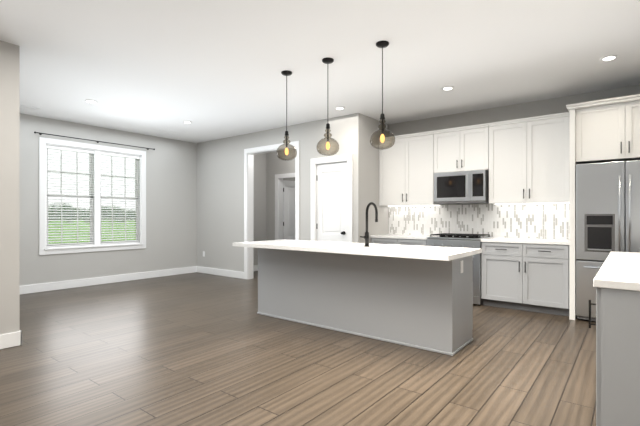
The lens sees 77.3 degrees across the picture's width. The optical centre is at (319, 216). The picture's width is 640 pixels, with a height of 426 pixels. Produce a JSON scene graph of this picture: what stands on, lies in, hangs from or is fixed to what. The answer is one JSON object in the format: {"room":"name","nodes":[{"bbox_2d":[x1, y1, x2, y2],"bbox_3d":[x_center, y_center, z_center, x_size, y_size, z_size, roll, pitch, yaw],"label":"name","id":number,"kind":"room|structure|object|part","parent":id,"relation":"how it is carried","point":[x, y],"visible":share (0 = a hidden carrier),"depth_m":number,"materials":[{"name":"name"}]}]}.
{"room":"kitchen","nodes":[
{"label":"kitchen","id":0,"kind":"room"},
{"bbox_2d":[0,41,19,334],"bbox_3d":[-4.985,-0.205,3.641,3.140,2.850,2.880,0,0,38],"label":"wall","id":1,"kind":"structure","parent":0,"point":[9,187],"depth_m":3.75,"materials":[{"name":"grey paint"}]},
{"bbox_2d":[0,331,18,348],"bbox_3d":[-3.692,1.153,2.733,0.016,0.135,2.700,0,0,38],"label":"baseboard","id":2,"kind":"structure","parent":1,"relation":"attached to","point":[9,340],"depth_m":3.73,"materials":[{"name":"white wood"}]},
{"bbox_2d":[19,330,21,344],"bbox_3d":[-4.020,1.153,4.725,2.986,0.135,0.016,0,0,38],"label":"baseboard","id":3,"kind":"structure","parent":1,"relation":"attached to","point":[20,332],"depth_m":3.80,"materials":[{"name":"white wood"}]},
{"bbox_2d":[20,114,196,285],"bbox_3d":[-3.988,-0.205,7.354,0.140,2.850,4.200,0,0,38],"label":"wall","id":4,"kind":"structure","parent":0,"point":[171,203],"depth_m":7.68,"materials":[{"name":"grey paint"}]},
{"bbox_2d":[39,137,145,254],"bbox_3d":[-4.051,-0.340,7.245,0.175,1.920,1.810,0,0,38],"label":"window unit","id":5,"kind":"structure","parent":4,"relation":"in","point":[44,249],"depth_m":7.20,"materials":[{"name":"white plastic"}]},
{"bbox_2d":[47,145,139,246],"bbox_3d":[-4.036,-0.346,7.233,0.052,1.680,1.578,0,0,38],"label":"window blinds","id":6,"kind":"object","parent":5,"relation":"attached to","point":[71,179],"visible":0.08,"depth_m":7.11,"materials":[{"name":"white plastic"}]},
{"bbox_2d":[34,131,154,149],"bbox_3d":[-3.955,-1.352,7.208,0.090,0.036,2.052,0,0,38],"label":"curtain rod","id":7,"kind":"object","parent":4,"relation":"attached to","point":[90,140],"visible":1,"depth_m":7.05,"materials":[{"name":"black metal"}]},
{"bbox_2d":[20,266,196,294],"bbox_3d":[-3.969,1.153,7.251,0.016,0.135,4.060,0,0,38],"label":"baseboard","id":8,"kind":"structure","parent":4,"relation":"attached to","point":[26,289],"depth_m":7.25,"materials":[{"name":"white wood"}]},
{"bbox_2d":[254,153,265,264],"bbox_3d":[-1.653,-0.205,8.880,0.140,2.850,1.080,0,0,38],"label":"wall","id":9,"kind":"structure","parent":0,"point":[259,159],"depth_m":9.12,"materials":[{"name":"grey paint"}]},
{"bbox_2d":[197,113,362,271],"bbox_3d":[-1.020,-0.205,7.612,4.220,2.850,0.140,0,0,38],"label":"wall","id":10,"kind":"structure","parent":0,"point":[220,196],"depth_m":7.98,"materials":[{"name":"grey paint"}]},
{"bbox_2d":[197,266,243,278],"bbox_3d":[-2.100,1.153,8.357,1.540,0.135,0.016,0,0,38],"label":"baseboard","id":11,"kind":"structure","parent":10,"relation":"attached to","point":[229,273],"depth_m":8.30,"materials":[{"name":"white wood"}]},
{"bbox_2d":[244,141,298,278],"bbox_3d":[-0.878,-0.058,7.501,1.430,2.555,0.176,0,0,38],"label":"door frame","id":12,"kind":"structure","parent":10,"relation":"attached to","point":[249,153],"depth_m":7.83,"materials":[{"name":"white wood"}]},
{"bbox_2d":[311,154,352,242],"bbox_3d":[0.191,0.113,6.595,0.850,2.215,0.152,0,0,38],"label":"door","id":13,"kind":"structure","parent":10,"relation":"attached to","point":[347,158],"depth_m":6.60,"materials":[{"name":"white wood"}]},
{"bbox_3d":[0.178,0.163,6.584,0.636,2.090,0.119,0,0,38],"label":"closet door","id":14,"kind":"part","parent":13,"relation":"part of","materials":[{"name":"white wood"}]},
{"bbox_2d":[266,149,294,240],"bbox_3d":[-0.006,-0.205,8.406,3.320,2.850,0.140,0,0,38],"label":"wall","id":15,"kind":"structure","parent":0,"point":[268,166],"depth_m":9.16,"materials":[{"name":"grey paint"}]},
{"bbox_2d":[275,173,294,239],"bbox_3d":[-0.595,0.128,8.854,0.970,2.185,0.158,0,0,38],"label":"door frame","id":16,"kind":"structure","parent":15,"relation":"attached to","point":[279,206],"depth_m":9.06,"materials":[{"name":"white wood"}]},
{"bbox_2d":[283,180,294,239],"bbox_3d":[-0.561,0.183,9.405,0.758,2.050,0.041,0,0,-40],"label":"hall door","id":17,"kind":"structure","parent":15,"relation":"in","point":[288,210],"depth_m":9.26,"materials":[{"name":"white wood"}]},
{"bbox_2d":[0,271,595,425],"bbox_3d":[-1.244,1.250,4.905,10.400,0.060,10.600,0,0,38],"label":"floor","id":18,"kind":"structure","parent":0,"point":[196,349],"depth_m":3.24,"materials":[{"name":"brown wood"}]},
{"bbox_2d":[257,250,474,355],"bbox_3d":[0.377,0.785,4.518,2.486,0.870,0.620,0,0,38],"label":"kitchen island","id":19,"kind":"object","parent":18,"relation":"on","point":[418,297],"depth_m":4.00,"materials":[{"name":"painted wood"},{"name":"white quartz"}]},
{"bbox_2d":[232,239,481,261],"bbox_3d":[0.268,0.330,4.372,2.640,0.041,0.921,0,0,38],"label":"island countertop","id":20,"kind":"structure","parent":19,"relation":"on","point":[433,253],"depth_m":3.94,"materials":[{"name":"white stone"}]},
{"bbox_2d":[360,202,377,245],"bbox_3d":[0.518,0.075,4.221,0.060,0.469,0.341,0,0,38],"label":"faucet","id":21,"kind":"object","parent":20,"relation":"on","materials":[{"name":"black metal"}]},
{"bbox_2d":[370,234,437,245],"bbox_3d":[1.395,0.760,6.480,0.975,0.920,0.663,0,0,38],"label":"base cabinet","id":22,"kind":"object","parent":18,"relation":"on","point":[403,239],"visible":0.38,"depth_m":6.26,"materials":[{"name":"grey"}]},
{"bbox_2d":[427,233,490,304],"bbox_3d":[2.062,0.739,5.921,0.760,0.962,0.721,0,0,38],"label":"range","id":23,"kind":"object","parent":18,"relation":"on","point":[458,240],"visible":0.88,"depth_m":5.56,"materials":[{"name":"silver metal"}]},
{"bbox_2d":[481,237,568,315],"bbox_3d":[2.793,0.760,5.388,1.041,0.920,0.663,0,0,38],"label":"base cabinet","id":24,"kind":"object","parent":18,"relation":"on","point":[529,274],"visible":1,"depth_m":5.14,"materials":[{"name":"grey wood"}]},
{"bbox_2d":[566,94,639,319],"bbox_3d":[3.589,-0.056,4.707,1.104,2.552,0.757,0,0,38],"label":"surround","id":25,"kind":"object","parent":18,"relation":"on","point":[604,130],"visible":0.96,"depth_m":4.64,"materials":[{"name":"white wood"}]},
{"bbox_2d":[576,160,639,320],"bbox_3d":[3.578,0.300,4.685,0.920,1.840,0.800,0,0,38],"label":"fridge","id":26,"kind":"object","parent":18,"relation":"on","point":[607,208],"visible":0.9,"depth_m":4.55,"materials":[{"name":"silver metal"}]},
{"bbox_2d":[589,251,639,425],"bbox_3d":[2.189,0.760,2.522,0.690,0.920,1.990,0,0,38],"label":"base cabinet","id":27,"kind":"object","parent":18,"relation":"on","point":[616,281],"depth_m":1.89,"materials":[{"name":"grey wood"}]},
{"bbox_2d":[0,0,639,142],"bbox_3d":[-1.244,-1.670,4.905,10.400,0.080,10.600,0,0,38],"label":"ceiling","id":28,"kind":"structure","parent":0,"point":[210,70],"depth_m":4.11,"materials":[{"name":"white paint"}]},
{"bbox_2d":[20,105,38,110],"bbox_3d":[-4.376,-1.624,5.931,0.160,0.010,0.340,0,0,38],"label":"ceiling vent","id":29,"kind":"object","parent":28,"relation":"in","point":[36,109],"depth_m":5.97,"materials":[{"name":"white metal"}]},
{"bbox_2d":[85,99,96,102],"bbox_3d":[-3.220,-1.626,5.625,0.156,0.008,0.156,0,0,38],"label":"recessed light","id":30,"kind":"object","parent":28,"relation":"in","point":[90,101],"visible":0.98,"depth_m":5.62,"materials":[{"name":"white plastic"}]},
{"bbox_2d":[276,70,296,160],"bbox_3d":[-0.375,-1.132,4.506,0.237,0.996,0.237,0,0,38],"label":"pendant light","id":31,"kind":"object","parent":28,"relation":"hanging from","point":[286,73],"visible":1,"depth_m":4.50,"materials":[{"name":"glass"}]},
{"bbox_2d":[316,57,338,155],"bbox_3d":[0.082,-1.132,4.149,0.237,0.996,0.237,0,0,38],"label":"pendant light","id":32,"kind":"object","parent":28,"relation":"hanging from","point":[328,60],"visible":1,"depth_m":4.13,"materials":[{"name":"grey glass"}]},
{"bbox_2d":[370,40,394,149],"bbox_3d":[0.586,-1.132,3.755,0.237,0.996,0.237,0,0,38],"label":"pendant light","id":33,"kind":"object","parent":28,"relation":"hanging from","point":[382,44],"visible":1,"depth_m":3.75,"materials":[{"name":"glass"}]},
{"bbox_2d":[441,86,453,90],"bbox_3d":[1.616,-1.626,5.057,0.156,0.008,0.156,0,0,38],"label":"recessed light","id":34,"kind":"object","parent":28,"relation":"in","point":[446,88],"visible":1,"depth_m":5.05,"materials":[{"name":"white plastic"}]},
{"bbox_2d":[600,55,617,60],"bbox_3d":[2.959,-1.626,4.096,0.156,0.008,0.156,0,0,38],"label":"recessed light","id":35,"kind":"object","parent":28,"relation":"in","point":[609,57],"visible":0.98,"depth_m":4.09,"materials":[{"name":"white plastic"}]},
{"bbox_2d":[363,115,388,242],"bbox_3d":[0.938,-0.205,6.805,0.140,2.850,1.000,0,0,38],"label":"wall","id":36,"kind":"structure","parent":0,"point":[371,174],"depth_m":6.60,"materials":[{"name":"grey paint"}]},
{"bbox_2d":[389,85,639,238],"bbox_3d":[2.850,-0.205,5.857,4.040,2.850,0.140,0,0,38],"label":"wall","id":37,"kind":"structure","parent":0,"point":[530,109],"depth_m":5.87,"materials":[{"name":"grey paint"}]},
{"bbox_2d":[379,131,441,205],"bbox_3d":[1.474,-0.761,6.596,0.954,1.138,0.383,0,0,38],"label":"upper cabinet","id":38,"kind":"object","parent":37,"relation":"attached to","point":[406,169],"visible":0.75,"depth_m":6.45,"materials":[{"name":"white wood"}]},
{"bbox_2d":[388,205,439,206],"bbox_3d":[1.551,-0.185,6.688,0.910,0.010,0.030,0,0,38],"label":"under-cabinet light","id":39,"kind":"object","parent":38,"relation":"attached to","point":[419,205],"depth_m":6.55,"materials":[{"name":"white plastic"}]},
{"bbox_2d":[433,123,488,172],"bbox_3d":[2.171,-1.002,6.052,0.806,0.655,0.383,0,0,38],"label":"upper cabinet","id":40,"kind":"object","parent":37,"relation":"attached to","point":[463,148],"visible":0.94,"depth_m":5.90,"materials":[{"name":"white wood"}]},
{"bbox_2d":[434,170,488,203],"bbox_3d":[2.146,-0.438,6.028,0.756,0.465,0.449,0,0,38],"label":"microwave","id":41,"kind":"object","parent":40,"relation":"attached to","point":[465,187],"visible":0.98,"depth_m":5.86,"materials":[{"name":"silver metal"}]},
{"bbox_2d":[389,203,568,238],"bbox_3d":[2.308,0.053,6.184,2.778,0.491,0.010,0,0,38],"label":"tile backsplash","id":42,"kind":"structure","parent":37,"relation":"attached to","point":[547,221],"depth_m":6.02,"materials":[{"name":"tile"}]},
{"bbox_2d":[488,112,568,203],"bbox_3d":[2.877,-0.761,5.500,0.978,1.138,0.383,0,0,38],"label":"upper cabinet","id":43,"kind":"object","parent":37,"relation":"attached to","point":[528,159],"visible":0.94,"depth_m":5.35,"materials":[{"name":"white wood"}]},
{"bbox_2d":[495,203,567,204],"bbox_3d":[2.962,-0.185,5.586,0.970,0.010,0.030,0,0,38],"label":"under-cabinet light","id":44,"kind":"object","parent":43,"relation":"attached to","point":[495,204],"depth_m":5.53,"materials":[{"name":"white plastic"}]},
{"label":"outside","id":45,"kind":"structure","parent":0,"visible":0},
{"bbox_2d":[48,239,135,243],"bbox_3d":[-11.740,1.670,15.518,22.090,0.100,60.000,0,0,38],"label":"lawn","id":46,"kind":"structure","parent":45,"point":[87,241],"depth_m":26.45,"materials":[{"name":"green plant"}]},
{"bbox_2d":[48,149,135,240],"bbox_3d":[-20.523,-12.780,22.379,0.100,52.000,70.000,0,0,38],"label":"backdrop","id":47,"kind":"structure","parent":45,"point":[103,165],"depth_m":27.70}
]}

